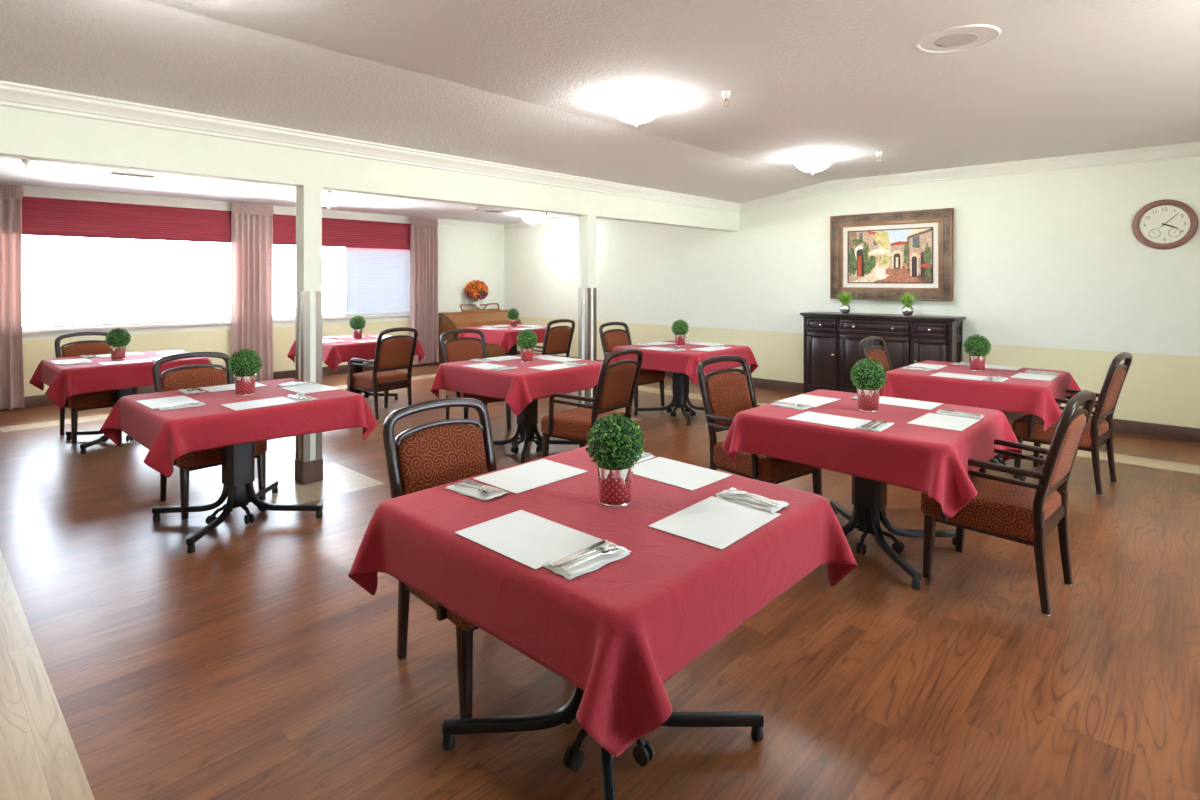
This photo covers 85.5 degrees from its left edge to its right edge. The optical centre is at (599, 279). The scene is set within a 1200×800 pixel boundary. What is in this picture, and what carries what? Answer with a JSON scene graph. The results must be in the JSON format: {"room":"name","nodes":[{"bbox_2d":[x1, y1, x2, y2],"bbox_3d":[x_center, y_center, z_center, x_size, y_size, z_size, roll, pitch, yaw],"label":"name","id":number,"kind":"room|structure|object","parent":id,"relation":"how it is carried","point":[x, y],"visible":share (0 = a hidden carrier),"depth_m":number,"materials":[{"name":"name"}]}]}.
{"room":"care facility","nodes":[
{"label":"care facility","id":0,"kind":"room"},
{"bbox_2d":[22,194,503,396],"bbox_3d":[-5.848,0.045,8.883,0.150,2.950,11.400,0,0,43],"label":"wall","id":1,"kind":"structure","parent":0,"point":[466,254],"depth_m":10.59,"materials":[{"name":"beige paint"}]},
{"bbox_2d":[22,318,230,332],"bbox_3d":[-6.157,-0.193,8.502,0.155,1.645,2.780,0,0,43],"label":"window sill","id":2,"kind":"structure","parent":1,"relation":"in","point":[146,324],"depth_m":8.41,"materials":[{"name":"white paint"}]},
{"bbox_2d":[22,194,231,242],"bbox_3d":[-6.053,-0.771,8.488,0.055,0.478,2.760,0,0,43],"label":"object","id":3,"kind":"object","parent":1,"relation":"attached to","point":[41,215],"visible":0.9,"depth_m":8.35,"materials":[{"name":"red fabric"}]},
{"bbox_2d":[0,356,498,410],"bbox_3d":[-5.744,1.452,8.876,0.023,0.135,11.230,0,0,43],"label":"baseboard","id":4,"kind":"structure","parent":1,"relation":"attached to","point":[38,400],"depth_m":8.63,"materials":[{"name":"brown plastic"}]},
{"bbox_2d":[0,183,503,228],"bbox_3d":[-5.727,-1.070,8.874,0.040,0.100,11.250,0,0,43],"label":"trim","id":5,"kind":"structure","parent":1,"relation":"attached to","point":[33,190],"depth_m":8.97,"materials":[{"name":"beige paint"}]},
{"bbox_2d":[273,313,409,321],"bbox_3d":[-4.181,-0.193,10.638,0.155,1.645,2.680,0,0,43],"label":"window sill","id":6,"kind":"structure","parent":1,"relation":"in","point":[324,316],"depth_m":10.50,"materials":[{"name":"white paint"}]},
{"bbox_2d":[273,213,410,249],"bbox_3d":[-4.152,-0.771,10.543,0.055,0.478,2.640,0,0,43],"label":"pleated shade","id":7,"kind":"object","parent":1,"relation":"attached to","point":[336,231],"visible":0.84,"depth_m":10.63,"materials":[{"name":"red fabric"}]},
{"bbox_2d":[345,247,409,315],"bbox_3d":[-3.739,0.018,11.060,0.044,1.135,1.230,0,0,43],"label":"blind","id":8,"kind":"object","parent":1,"relation":"attached to","point":[377,280],"visible":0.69,"depth_m":11.02,"materials":[{"name":"grey"}]},
{"bbox_2d":[295,185,322,484],"bbox_3d":[-2.207,0.407,4.919,0.156,2.225,0.151,0,0,43],"label":"column","id":9,"kind":"structure","parent":0,"point":[308,293],"depth_m":4.87,"materials":[{"name":"beige paint"}]},
{"bbox_2d":[0,356,1199,799],"bbox_3d":[-0.768,1.570,4.287,13.850,0.100,11.550,0,0,43],"label":"floor","id":10,"kind":"structure","parent":0,"point":[250,663],"depth_m":2.58,"materials":[{"name":"brown wood"}]},
{"bbox_2d":[54,331,137,443],"bbox_3d":[-4.969,1.020,6.391,0.656,0.999,0.586,0,0,38],"label":"armchair","id":11,"kind":"object","parent":10,"relation":"on","point":[103,399],"visible":0.31,"depth_m":6.33,"materials":[{"name":"brown wood"}]},
{"bbox_2d":[66,387,134,453],"bbox_3d":[-4.567,1.143,6.255,1.086,0.753,1.086,0,0,43],"label":"pedestal table","id":12,"kind":"object","parent":10,"relation":"on","point":[117,394],"visible":0.24,"depth_m":6.11,"materials":[{"name":"black metal"}]},
{"bbox_2d":[29,350,213,407],"bbox_3d":[-4.566,0.916,6.253,1.322,0.326,1.324,0,0,43],"label":"tablecloth","id":13,"kind":"object","parent":12,"relation":"on","point":[63,381],"visible":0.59,"depth_m":5.76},
{"bbox_2d":[105,328,130,359],"bbox_3d":[-4.550,0.600,6.127,0.202,0.302,0.200,0,0,12],"label":"potted plant","id":14,"kind":"object","parent":13,"relation":"on","point":[118,339],"visible":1,"depth_m":6.08,"materials":[{"name":"green plant"}]},
{"bbox_2d":[99,359,151,364],"bbox_3d":[-4.334,0.750,5.934,0.260,0.001,0.364,0,0,43],"label":"placemat","id":15,"kind":"object","parent":13,"relation":"on","point":[139,360],"visible":1,"depth_m":5.89,"materials":[{"name":"paper"}]},
{"bbox_2d":[152,351,266,519],"bbox_3d":[-2.713,1.020,4.497,0.656,0.999,0.586,0,0,40],"label":"armchair","id":16,"kind":"object","parent":10,"relation":"on","point":[197,375],"visible":0.4,"depth_m":4.49,"materials":[{"name":"brown wood"}]},
{"bbox_2d":[152,442,322,552],"bbox_3d":[-2.338,1.143,4.247,1.086,0.753,1.086,0,0,43],"label":"pedestal table","id":17,"kind":"object","parent":10,"relation":"on","point":[238,461],"visible":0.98,"depth_m":4.10,"materials":[{"name":"black metal"}]},
{"bbox_2d":[100,378,377,477],"bbox_3d":[-2.338,0.916,4.249,1.320,0.328,1.327,0,0,43],"label":"tablecloth","id":18,"kind":"object","parent":17,"relation":"on","point":[170,434],"visible":0.92,"depth_m":3.87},
{"bbox_2d":[137,395,199,408],"bbox_3d":[-2.655,0.750,3.994,0.364,0.001,0.260,0,0,42],"label":"placemat","id":19,"kind":"object","parent":18,"relation":"on","point":[151,403],"visible":0.85,"depth_m":4.00,"materials":[{"name":"paper"}]},
{"bbox_2d":[158,402,205,410],"bbox_3d":[-2.472,0.747,3.840,0.229,0.009,0.118,0,0,-44],"label":"napkin","id":20,"kind":"object","parent":18,"relation":"on","point":[200,403],"visible":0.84,"depth_m":3.82,"materials":[{"name":"fabric"}]},
{"bbox_2d":[200,382,266,391],"bbox_3d":[-2.578,0.750,4.561,0.260,0.001,0.364,0,0,42],"label":"placemat","id":21,"kind":"object","parent":18,"relation":"on","point":[228,386],"visible":0.77,"depth_m":4.52,"materials":[{"name":"paper"}]},
{"bbox_2d":[228,348,261,395],"bbox_3d":[-2.330,0.600,4.263,0.200,0.302,0.202,0,0,20],"label":"potted plant","id":22,"kind":"object","parent":18,"relation":"on","point":[244,365],"visible":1,"depth_m":4.21,"materials":[{"name":"green plant"}]},
{"bbox_2d":[221,397,298,410],"bbox_3d":[-2.064,0.750,3.949,0.260,0.001,0.364,0,0,43],"label":"placemat","id":23,"kind":"object","parent":18,"relation":"on","point":[278,400],"visible":1,"depth_m":3.94,"materials":[{"name":"paper"}]},
{"bbox_2d":[281,383,338,393],"bbox_3d":[-2.007,0.750,4.492,0.364,0.001,0.260,0,0,42],"label":"placemat","id":24,"kind":"object","parent":18,"relation":"on","point":[308,388],"visible":0.99,"depth_m":4.48,"materials":[{"name":"paper"}]},
{"bbox_2d":[346,361,397,399],"bbox_3d":[-3.103,1.143,8.279,1.086,0.753,1.086,0,0,43],"label":"pedestal table","id":25,"kind":"object","parent":10,"relation":"on","point":[356,368],"visible":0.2,"depth_m":8.20,"materials":[{"name":"black metal"}]},
{"bbox_2d":[287,334,424,371],"bbox_3d":[-3.102,0.910,8.281,1.320,0.314,1.316,0,0,43],"label":"tablecloth","id":26,"kind":"object","parent":25,"relation":"on","point":[333,354],"visible":0.53,"depth_m":7.69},
{"bbox_2d":[349,315,365,338],"bbox_3d":[-3.096,0.600,8.285,0.200,0.302,0.202,0,0,5],"label":"potted plant","id":27,"kind":"object","parent":26,"relation":"on","point":[357,323],"visible":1,"depth_m":8.23,"materials":[{"name":"green plant"}]},
{"bbox_2d":[347,327,417,419],"bbox_3d":[-2.450,1.020,7.331,0.656,0.999,0.586,0,0,38],"label":"armchair","id":28,"kind":"object","parent":10,"relation":"on","point":[392,353],"visible":0.95,"depth_m":7.17,"materials":[{"name":"fabric"}]},
{"bbox_2d":[383,398,496,717],"bbox_3d":[-0.500,1.020,2.612,0.586,0.999,0.656,0,0,-44],"label":"armchair","id":29,"kind":"object","parent":10,"relation":"on","point":[437,453],"visible":0.4,"depth_m":2.70,"materials":[{"name":"fabric"}]},
{"bbox_2d":[440,329,510,429],"bbox_3d":[-1.290,1.020,6.678,0.586,0.999,0.656,0,0,-36],"label":"armchair","id":30,"kind":"object","parent":10,"relation":"on","point":[463,348],"visible":0.32,"depth_m":6.79,"materials":[{"name":"fabric"}]},
{"bbox_2d":[438,303,520,363],"bbox_3d":[-2.237,0.984,12.205,0.560,1.072,1.500,0,0,43],"label":"piano","id":31,"kind":"object","parent":10,"relation":"on","point":[478,317],"visible":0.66,"depth_m":12.04,"materials":[{"name":"brown wood"}]},
{"bbox_2d":[464,280,488,308],"bbox_3d":[-2.340,0.292,12.327,0.383,0.604,0.486,0,0,43],"label":"flower arrangement","id":32,"kind":"object","parent":31,"relation":"on","point":[481,290],"visible":0.98,"depth_m":12.24,"materials":[{"name":"orange plant"}]},
{"bbox_2d":[505,345,516,355],"bbox_3d":[-1.399,1.143,10.312,1.086,0.753,1.086,0,0,43],"label":"pedestal table","id":33,"kind":"object","parent":10,"relation":"on","point":[513,351],"visible":0.02,"depth_m":10.19,"materials":[{"name":"black metal"}]},
{"bbox_2d":[459,325,550,352],"bbox_3d":[-1.399,0.916,10.310,1.320,0.328,1.327,0,0,43],"label":"tablecloth","id":34,"kind":"object","parent":33,"relation":"on","point":[505,338],"visible":0.67,"depth_m":9.77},
{"bbox_2d":[507,308,518,326],"bbox_3d":[-1.388,0.600,10.357,0.200,0.302,0.202,0,0,-10],"label":"potted plant","id":35,"kind":"object","parent":34,"relation":"on","point":[512,314],"visible":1,"depth_m":10.30,"materials":[{"name":"green plant"}]},
{"bbox_2d":[493,399,585,463],"bbox_3d":[-0.675,1.143,5.897,1.086,0.753,1.086,0,0,43],"label":"pedestal table","id":36,"kind":"object","parent":10,"relation":"on","point":[527,420],"visible":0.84,"depth_m":5.76,"materials":[{"name":"black metal"}]},
{"bbox_2d":[431,354,609,415],"bbox_3d":[-0.677,0.916,5.896,1.324,0.326,1.322,0,0,43],"label":"tablecloth","id":37,"kind":"object","parent":36,"relation":"on","point":[519,386],"visible":0.73,"depth_m":5.46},
{"bbox_2d":[462,363,504,369],"bbox_3d":[-0.992,0.750,5.650,0.364,0.001,0.260,0,0,43],"label":"placemat","id":38,"kind":"object","parent":37,"relation":"on","point":[486,366],"visible":0.82,"depth_m":5.66,"materials":[{"name":"paper"}]},
{"bbox_2d":[516,329,537,361],"bbox_3d":[-0.670,0.600,5.976,0.202,0.302,0.200,0,0,-3],"label":"potted plant","id":39,"kind":"object","parent":37,"relation":"on","point":[527,339],"visible":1,"depth_m":5.92,"materials":[{"name":"green plant"}]},
{"bbox_2d":[528,364,576,369],"bbox_3d":[-0.400,0.750,5.600,0.260,0.001,0.364,0,0,42],"label":"placemat","id":40,"kind":"object","parent":37,"relation":"on","point":[552,366],"visible":1,"depth_m":5.62,"materials":[{"name":"paper"}]},
{"bbox_2d":[540,356,583,361],"bbox_3d":[-0.371,0.750,6.151,0.364,0.001,0.260,0,0,42],"label":"placemat","id":41,"kind":"object","parent":37,"relation":"on","point":[557,358],"visible":0.94,"depth_m":6.12,"materials":[{"name":"paper"}]},
{"bbox_2d":[520,319,574,357],"bbox_3d":[-0.729,1.020,8.856,0.656,0.999,0.586,0,0,44],"label":"armchair","id":42,"kind":"object","parent":10,"relation":"on","point":[557,339],"visible":0.53,"depth_m":8.65,"materials":[{"name":"fabric"}]},
{"bbox_2d":[578,215,596,405],"bbox_3d":[-0.139,0.407,7.154,0.156,2.225,0.151,0,0,43],"label":"column","id":43,"kind":"structure","parent":10,"relation":"on","point":[587,290],"depth_m":7.10,"materials":[{"name":"beige paint"}]},
{"bbox_2d":[541,348,642,457],"bbox_3d":[-0.054,1.020,5.098,0.656,0.999,0.586,0,0,37],"label":"armchair","id":44,"kind":"object","parent":10,"relation":"on","point":[615,387],"visible":0.77,"depth_m":4.94,"materials":[{"name":"brown wood"}]},
{"bbox_2d":[442,686,763,799],"bbox_3d":[0.019,1.143,2.237,1.086,0.753,1.086,0,0,43],"label":"pedestal table","id":45,"kind":"object","parent":10,"relation":"on","point":[643,752],"visible":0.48,"depth_m":2.11,"materials":[{"name":"black metal"}]},
{"bbox_2d":[348,446,857,756],"bbox_3d":[0.017,0.910,2.234,1.320,0.314,1.316,0,0,43],"label":"tablecloth","id":46,"kind":"object","parent":45,"relation":"on","point":[617,631],"visible":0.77,"depth_m":1.79,"materials":[{"name":"fabric"}]},
{"bbox_2d":[446,482,509,500],"bbox_3d":[-0.435,0.747,2.308,0.229,0.009,0.118,0,0,39],"label":"napkin","id":47,"kind":"object","parent":46,"relation":"on","point":[475,493],"visible":0.74,"depth_m":2.28,"materials":[{"name":"fabric"}]},
{"bbox_2d":[455,510,601,568],"bbox_3d":[-0.212,0.750,1.899,0.364,0.001,0.260,0,0,43],"label":"placemat","id":48,"kind":"object","parent":46,"relation":"on","point":[532,540],"visible":0.94,"depth_m":1.88,"materials":[{"name":"paper"}]},
{"bbox_2d":[473,459,587,493],"bbox_3d":[-0.264,0.750,2.498,0.260,0.001,0.364,0,0,43],"label":"placemat","id":49,"kind":"object","parent":46,"relation":"on","point":[521,478],"visible":1,"depth_m":2.49,"materials":[{"name":"paper"}]},
{"bbox_2d":[542,540,630,579],"bbox_3d":[-0.032,0.746,1.740,0.230,0.010,0.117,0,0,-44],"label":"napkin","id":50,"kind":"object","parent":46,"relation":"on","point":[595,563],"visible":0.72,"depth_m":1.71,"materials":[{"name":"fabric"}]},
{"bbox_2d":[549,540,605,566],"bbox_3d":[-0.056,0.739,1.758,0.019,0.003,0.213,0,0,42],"label":"knife","id":51,"kind":"object","parent":50,"relation":"on","point":[600,543],"visible":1,"depth_m":1.77,"materials":[{"name":"metal"}]},
{"bbox_2d":[554,543,616,565],"bbox_3d":[-0.037,0.734,1.740,0.193,0.008,0.025,0,0,-36],"label":"fork","id":52,"kind":"object","parent":50,"relation":"on","point":[560,562],"visible":1,"depth_m":1.73,"materials":[{"name":"metal"}]},
{"bbox_2d":[561,547,617,569],"bbox_3d":[-0.024,0.736,1.719,0.185,0.008,0.035,0,0,-39],"label":"spoon","id":53,"kind":"object","parent":50,"relation":"on","point":[611,551],"visible":1,"depth_m":1.72,"materials":[{"name":"metal"}]},
{"bbox_2d":[585,412,644,506],"bbox_3d":[0.053,0.600,2.197,0.202,0.302,0.200,0,0,27],"label":"potted plant","id":54,"kind":"object","parent":46,"relation":"on","point":[615,442],"visible":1,"depth_m":2.14,"materials":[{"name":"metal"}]},
{"bbox_2d":[633,457,731,489],"bbox_3d":[0.291,0.750,2.530,0.364,0.001,0.260,0,0,44],"label":"placemat","id":55,"kind":"object","parent":46,"relation":"on","point":[679,474],"visible":0.85,"depth_m":2.51,"materials":[{"name":"paper"}]},
{"bbox_2d":[649,496,780,548],"bbox_3d":[0.363,0.750,2.027,0.260,0.001,0.364,0,0,42],"label":"placemat","id":56,"kind":"object","parent":46,"relation":"on","point":[712,521],"visible":1,"depth_m":2.00,"materials":[{"name":"paper"}]},
{"bbox_2d":[715,487,788,512],"bbox_3d":[0.512,0.745,2.199,0.229,0.009,0.118,0,0,44],"label":"napkin","id":57,"kind":"object","parent":46,"relation":"on","point":[748,504],"visible":0.73,"depth_m":2.18,"materials":[{"name":"fabric"}]},
{"bbox_2d":[718,494,778,507],"bbox_3d":[0.494,0.739,2.174,0.213,0.003,0.019,0,0,38],"label":"knife","id":58,"kind":"object","parent":57,"relation":"on","point":[724,495],"visible":1,"depth_m":2.17,"materials":[{"name":"metal"}]},
{"bbox_2d":[726,489,776,505],"bbox_3d":[0.512,0.734,2.193,0.025,0.008,0.193,0,0,-41],"label":"fork","id":59,"kind":"object","parent":57,"relation":"on","point":[729,490],"visible":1,"depth_m":2.20,"materials":[{"name":"metal"}]},
{"bbox_2d":[599,322,664,411],"bbox_3d":[0.376,1.020,7.855,0.586,0.999,0.656,0,0,-44],"label":"armchair","id":60,"kind":"object","parent":10,"relation":"on","point":[610,339],"visible":0.39,"depth_m":7.86,"materials":[{"name":"fabric"}]},
{"bbox_2d":[634,372,703,424],"bbox_3d":[0.931,1.143,7.353,1.086,0.753,1.086,0,0,43],"label":"pedestal table","id":61,"kind":"object","parent":10,"relation":"on","point":[680,381],"visible":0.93,"depth_m":7.27,"materials":[{"name":"black metal"}]},
{"bbox_2d":[609,340,757,384],"bbox_3d":[0.933,0.910,7.351,1.316,0.314,1.320,0,0,43],"label":"tablecloth","id":62,"kind":"object","parent":61,"relation":"on","point":[686,361],"visible":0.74,"depth_m":6.90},
{"bbox_2d":[671,319,688,345],"bbox_3d":[0.917,0.600,7.423,0.202,0.302,0.200,0,0,-17],"label":"potted plant","id":63,"kind":"object","parent":62,"relation":"on","point":[680,329],"visible":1,"depth_m":7.37,"materials":[{"name":"green plant"}]},
{"bbox_2d":[697,355,821,495],"bbox_3d":[1.026,1.020,4.233,0.586,0.999,0.656,0,0,-38],"label":"armchair","id":64,"kind":"object","parent":10,"relation":"on","point":[725,393],"visible":0.56,"depth_m":4.25,"materials":[{"name":"brown wood"}]},
{"bbox_2d":[859,336,891,371],"bbox_3d":[2.716,1.020,5.771,0.586,0.999,0.656,0,0,-45],"label":"armchair","id":65,"kind":"object","parent":10,"relation":"on","point":[879,353],"visible":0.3,"depth_m":5.96,"materials":[{"name":"fabric"}]},
{"bbox_2d":[800,311,965,392],"bbox_3d":[3.345,0.968,7.801,1.785,1.105,0.474,0,0,43],"label":"sideboard","id":66,"kind":"object","parent":10,"relation":"on","point":[832,340],"visible":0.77,"depth_m":7.73,"materials":[{"name":"brown wood"}]},
{"bbox_2d":[835,291,852,313],"bbox_3d":[3.037,0.270,8.058,0.388,0.290,0.368,0,0,43],"label":"potted plant","id":67,"kind":"object","parent":66,"relation":"on","point":[845,300],"visible":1,"depth_m":8.01,"materials":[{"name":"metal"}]},
{"bbox_2d":[897,293,918,315],"bbox_3d":[3.573,0.270,7.550,0.388,0.290,0.368,0,0,-32],"label":"potted plant","id":68,"kind":"object","parent":66,"relation":"on","point":[907,310],"visible":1,"depth_m":7.51,"materials":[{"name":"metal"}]},
{"bbox_2d":[830,475,955,589],"bbox_3d":[1.553,1.143,3.726,1.086,0.753,1.086,0,0,43],"label":"pedestal table","id":69,"kind":"object","parent":10,"relation":"on","point":[869,497],"visible":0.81,"depth_m":3.65,"materials":[{"name":"black metal"}]},
{"bbox_2d":[722,389,1021,517],"bbox_3d":[1.551,0.916,3.725,1.327,0.328,1.320,0,0,43],"label":"tablecloth","id":70,"kind":"object","parent":69,"relation":"on","point":[933,461],"visible":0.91,"depth_m":3.29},
{"bbox_2d":[771,402,812,409],"bbox_3d":[1.140,0.747,3.855,0.230,0.009,0.118,0,0,45],"label":"napkin","id":71,"kind":"object","parent":70,"relation":"on","point":[787,405],"visible":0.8,"depth_m":3.83,"materials":[{"name":"fabric"}]},
{"bbox_2d":[775,394,839,406],"bbox_3d":[1.298,0.750,4.041,0.260,0.001,0.364,0,0,44],"label":"placemat","id":72,"kind":"object","parent":70,"relation":"on","point":[815,401],"visible":0.86,"depth_m":4.03,"materials":[{"name":"paper"}]},
{"bbox_2d":[787,411,870,428],"bbox_3d":[1.230,0.750,3.484,0.364,0.001,0.260,0,0,43],"label":"placemat","id":73,"kind":"object","parent":70,"relation":"on","point":[820,418],"visible":0.99,"depth_m":3.48,"materials":[{"name":"paper"}]},
{"bbox_2d":[850,358,886,411],"bbox_3d":[1.547,0.600,3.739,0.200,0.302,0.202,0,0,-25],"label":"potted plant","id":74,"kind":"object","parent":70,"relation":"on","point":[868,376],"visible":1,"depth_m":3.69,"materials":[{"name":"green plant"}]},
{"bbox_2d":[857,421,892,431],"bbox_3d":[1.412,0.747,3.322,0.118,0.009,0.229,0,0,40],"label":"napkin","id":75,"kind":"object","parent":70,"relation":"on","point":[881,427],"visible":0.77,"depth_m":3.28,"materials":[{"name":"fabric"}]},
{"bbox_2d":[879,396,942,409],"bbox_3d":[1.864,0.750,3.967,0.364,0.001,0.260,0,0,43],"label":"placemat","id":76,"kind":"object","parent":70,"relation":"on","point":[882,400],"visible":0.83,"depth_m":3.94,"materials":[{"name":"paper"}]},
{"bbox_2d":[908,413,979,430],"bbox_3d":[1.826,0.750,3.442,0.260,0.001,0.364,0,0,44],"label":"placemat","id":77,"kind":"object","parent":70,"relation":"on","point":[957,423],"visible":1,"depth_m":3.44,"materials":[{"name":"paper"}]},
{"bbox_2d":[936,410,983,418],"bbox_3d":[2.001,0.747,3.611,0.230,0.009,0.118,0,0,39],"label":"napkin","id":78,"kind":"object","parent":70,"relation":"on","point":[937,412],"visible":0.8,"depth_m":3.59,"materials":[{"name":"fabric"}]},
{"bbox_2d":[921,390,1095,615],"bbox_3d":[2.044,1.020,3.251,0.586,0.999,0.656,0,0,-43],"label":"armchair","id":79,"kind":"object","parent":10,"relation":"on","point":[1023,512],"visible":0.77,"depth_m":3.09,"materials":[{"name":"brown wood"}]},
{"bbox_2d":[989,453,1042,480],"bbox_3d":[3.097,1.143,5.336,1.086,0.753,1.086,0,0,43],"label":"pedestal table","id":80,"kind":"object","parent":10,"relation":"on","point":[998,456],"visible":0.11,"depth_m":5.20,"materials":[{"name":"black metal"}]},
{"bbox_2d":[879,360,1080,430],"bbox_3d":[3.096,0.916,5.337,1.322,0.326,1.324,0,0,43],"label":"tablecloth","id":81,"kind":"object","parent":80,"relation":"on","point":[1017,395],"visible":0.84,"depth_m":4.91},
{"bbox_2d":[909,363,947,369],"bbox_3d":[2.833,0.750,5.636,0.260,0.001,0.364,0,0,42],"label":"placemat","id":82,"kind":"object","parent":81,"relation":"on","point":[933,366],"visible":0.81,"depth_m":5.69,"materials":[{"name":"paper"}]},
{"bbox_2d":[930,372,988,379],"bbox_3d":[2.807,0.750,5.061,0.364,0.001,0.260,0,0,44],"label":"placemat","id":83,"kind":"object","parent":81,"relation":"on","point":[940,374],"visible":1,"depth_m":5.04,"materials":[{"name":"paper"}]},
{"bbox_2d":[963,334,990,370],"bbox_3d":[3.130,0.600,5.385,0.202,0.302,0.200,0,0,-32],"label":"potted plant","id":84,"kind":"object","parent":81,"relation":"on","point":[977,347],"visible":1,"depth_m":5.33,"materials":[{"name":"green plant"}]},
{"bbox_2d":[967,364,1022,369],"bbox_3d":[3.405,0.750,5.597,0.364,0.001,0.260,0,0,43],"label":"placemat","id":85,"kind":"object","parent":81,"relation":"on","point":[986,365],"visible":0.68,"depth_m":5.56,"materials":[{"name":"paper"}]},
{"bbox_2d":[1011,372,1057,380],"bbox_3d":[3.376,0.750,5.044,0.260,0.001,0.364,0,0,43],"label":"placemat","id":86,"kind":"object","parent":81,"relation":"on","point":[1045,377],"visible":1,"depth_m":5.04,"materials":[{"name":"paper"}]},
{"bbox_2d":[1012,352,1132,494],"bbox_3d":[3.562,1.020,4.894,0.586,0.999,0.656,0,0,-41],"label":"armchair","id":87,"kind":"object","parent":10,"relation":"on","point":[1098,432],"visible":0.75,"depth_m":4.76,"materials":[{"name":"brown wood"}]},
{"bbox_2d":[0,0,1199,223],"bbox_3d":[-0.768,-1.250,4.287,13.550,0.340,11.250,0,0,43],"label":"ceiling","id":88,"kind":"structure","parent":0,"point":[532,84],"depth_m":4.04,"materials":[{"name":"white"}]},
{"bbox_2d":[0,184,23,409],"bbox_3d":[-6.966,0.197,7.376,0.121,2.596,0.631,0,0,43],"label":"curtain","id":89,"kind":"object","parent":88,"relation":"hanging from","point":[11,339],"visible":1,"depth_m":7.51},
{"bbox_2d":[104,170,159,178],"bbox_3d":[-4.937,-1.114,6.856,0.260,0.012,0.440,0,0,43],"label":"ceiling vent","id":90,"kind":"object","parent":88,"relation":"in","point":[111,172],"visible":1,"depth_m":6.83,"materials":[{"name":"metal"}]},
{"bbox_2d":[230,203,273,383],"bbox_3d":[-5.053,0.197,9.442,0.120,2.596,0.583,0,0,43],"label":"curtain","id":91,"kind":"object","parent":88,"relation":"hanging from","point":[251,224],"visible":0.96,"depth_m":9.45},
{"bbox_2d":[322,192,343,208],"bbox_3d":[-3.542,-1.022,8.467,0.380,0.196,0.380,0,0,43],"label":"ceiling light","id":92,"kind":"object","parent":88,"relation":"attached to","point":[335,199],"visible":0.76,"depth_m":8.36,"materials":[{"name":"glass"}]},
{"bbox_2d":[410,217,438,365],"bbox_3d":[-3.122,0.197,11.530,0.121,2.596,0.552,0,0,43],"label":"curtain","id":93,"kind":"object","parent":88,"relation":"hanging from","point":[423,231],"visible":0.98,"depth_m":11.53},
{"bbox_2d":[522,213,543,224],"bbox_3d":[-1.145,-1.022,11.058,0.380,0.196,0.380,0,0,43],"label":"ceiling light","id":94,"kind":"object","parent":88,"relation":"attached to","point":[532,218],"visible":1,"depth_m":10.93,"materials":[{"name":"glass"}]},
{"bbox_2d":[610,94,662,127],"bbox_3d":[0.259,-1.182,4.624,0.380,0.196,0.380,0,0,43],"label":"ceiling light","id":95,"kind":"object","parent":88,"relation":"attached to","point":[636,109],"visible":1,"depth_m":4.50,"materials":[{"name":"glass"}]},
{"bbox_2d":[794,153,831,174],"bbox_3d":[2.208,-1.182,6.731,0.380,0.196,0.380,0,0,43],"label":"ceiling light","id":96,"kind":"object","parent":88,"relation":"attached to","point":[812,163],"visible":1,"depth_m":6.61,"materials":[{"name":"glass"}]},
{"bbox_2d":[915,24,1000,52],"bbox_3d":[1.897,-1.274,3.449,0.400,0.011,0.400,0,0,43],"label":"ceiling speaker","id":97,"kind":"object","parent":88,"relation":"attached to","point":[964,37],"visible":1,"depth_m":3.43,"materials":[{"name":"white paint"}]},
{"bbox_2d":[936,33,978,46],"bbox_3d":[1.897,-1.275,3.449,0.200,0.004,0.200,0,0,43],"label":"grille","id":98,"kind":"object","parent":97,"relation":"attached to","point":[952,39],"depth_m":3.44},
{"bbox_2d":[504,156,1199,427],"bbox_3d":[3.102,0.045,8.471,13.850,2.950,0.150,0,0,43],"label":"wall","id":99,"kind":"structure","parent":0,"point":[1051,268],"depth_m":7.29,"materials":[{"name":"beige paint"}]},
{"bbox_2d":[0,106,738,231],"bbox_3d":[-1.859,-0.963,5.295,0.140,0.515,11.250,0,0,43],"label":"beam","id":100,"kind":"structure","parent":99,"relation":"attached to","point":[24,134],"depth_m":4.76,"materials":[{"name":"beige paint"}]},
{"bbox_2d":[0,80,741,212],"bbox_3d":[-1.780,-1.030,5.222,0.075,0.125,11.250,0,0,43],"label":"trim","id":101,"kind":"structure","parent":100,"relation":"attached to","point":[14,95],"depth_m":4.71,"materials":[{"name":"beige paint"}]},
{"bbox_2d":[503,217,611,228],"bbox_3d":[-0.023,-1.070,11.226,5.220,0.100,0.050,0,0,43],"label":"trim","id":102,"kind":"structure","parent":99,"relation":"attached to","point":[573,219],"depth_m":12.09,"materials":[{"name":"beige paint"}]},
{"bbox_2d":[517,351,1199,442],"bbox_3d":[3.054,1.452,8.404,13.530,0.135,0.023,0,0,43],"label":"baseboard","id":103,"kind":"structure","parent":99,"relation":"attached to","point":[1189,434],"depth_m":6.38,"materials":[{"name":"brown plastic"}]},
{"bbox_2d":[830,208,952,300],"bbox_3d":[3.521,-0.290,7.929,1.430,1.070,0.073,0,0,43],"label":"framed painting","id":104,"kind":"object","parent":99,"relation":"attached to","point":[886,255],"visible":0.96,"depth_m":7.89,"materials":[{"name":"brown wood"}]},
{"bbox_2d":[849,228,931,281],"bbox_3d":[3.531,-0.290,7.940,0.986,0.640,0.003,0,0,43],"label":"picture","id":105,"kind":"object","parent":104,"relation":"attached to","point":[875,254],"depth_m":7.93,"materials":[{"name":"paper"}]},
{"bbox_2d":[740,142,1199,212],"bbox_3d":[4.993,-1.123,6.569,8.190,0.315,0.075,0,0,43],"label":"trim","id":106,"kind":"structure","parent":99,"relation":"attached to","point":[1184,150],"depth_m":7.16,"materials":[{"name":"beige paint"}]},
{"bbox_2d":[1132,199,1198,249],"bbox_3d":[5.402,-0.532,6.210,0.480,0.480,0.046,0,0,43],"label":"wall clock","id":107,"kind":"object","parent":99,"relation":"attached to","point":[1164,224],"visible":1,"depth_m":6.21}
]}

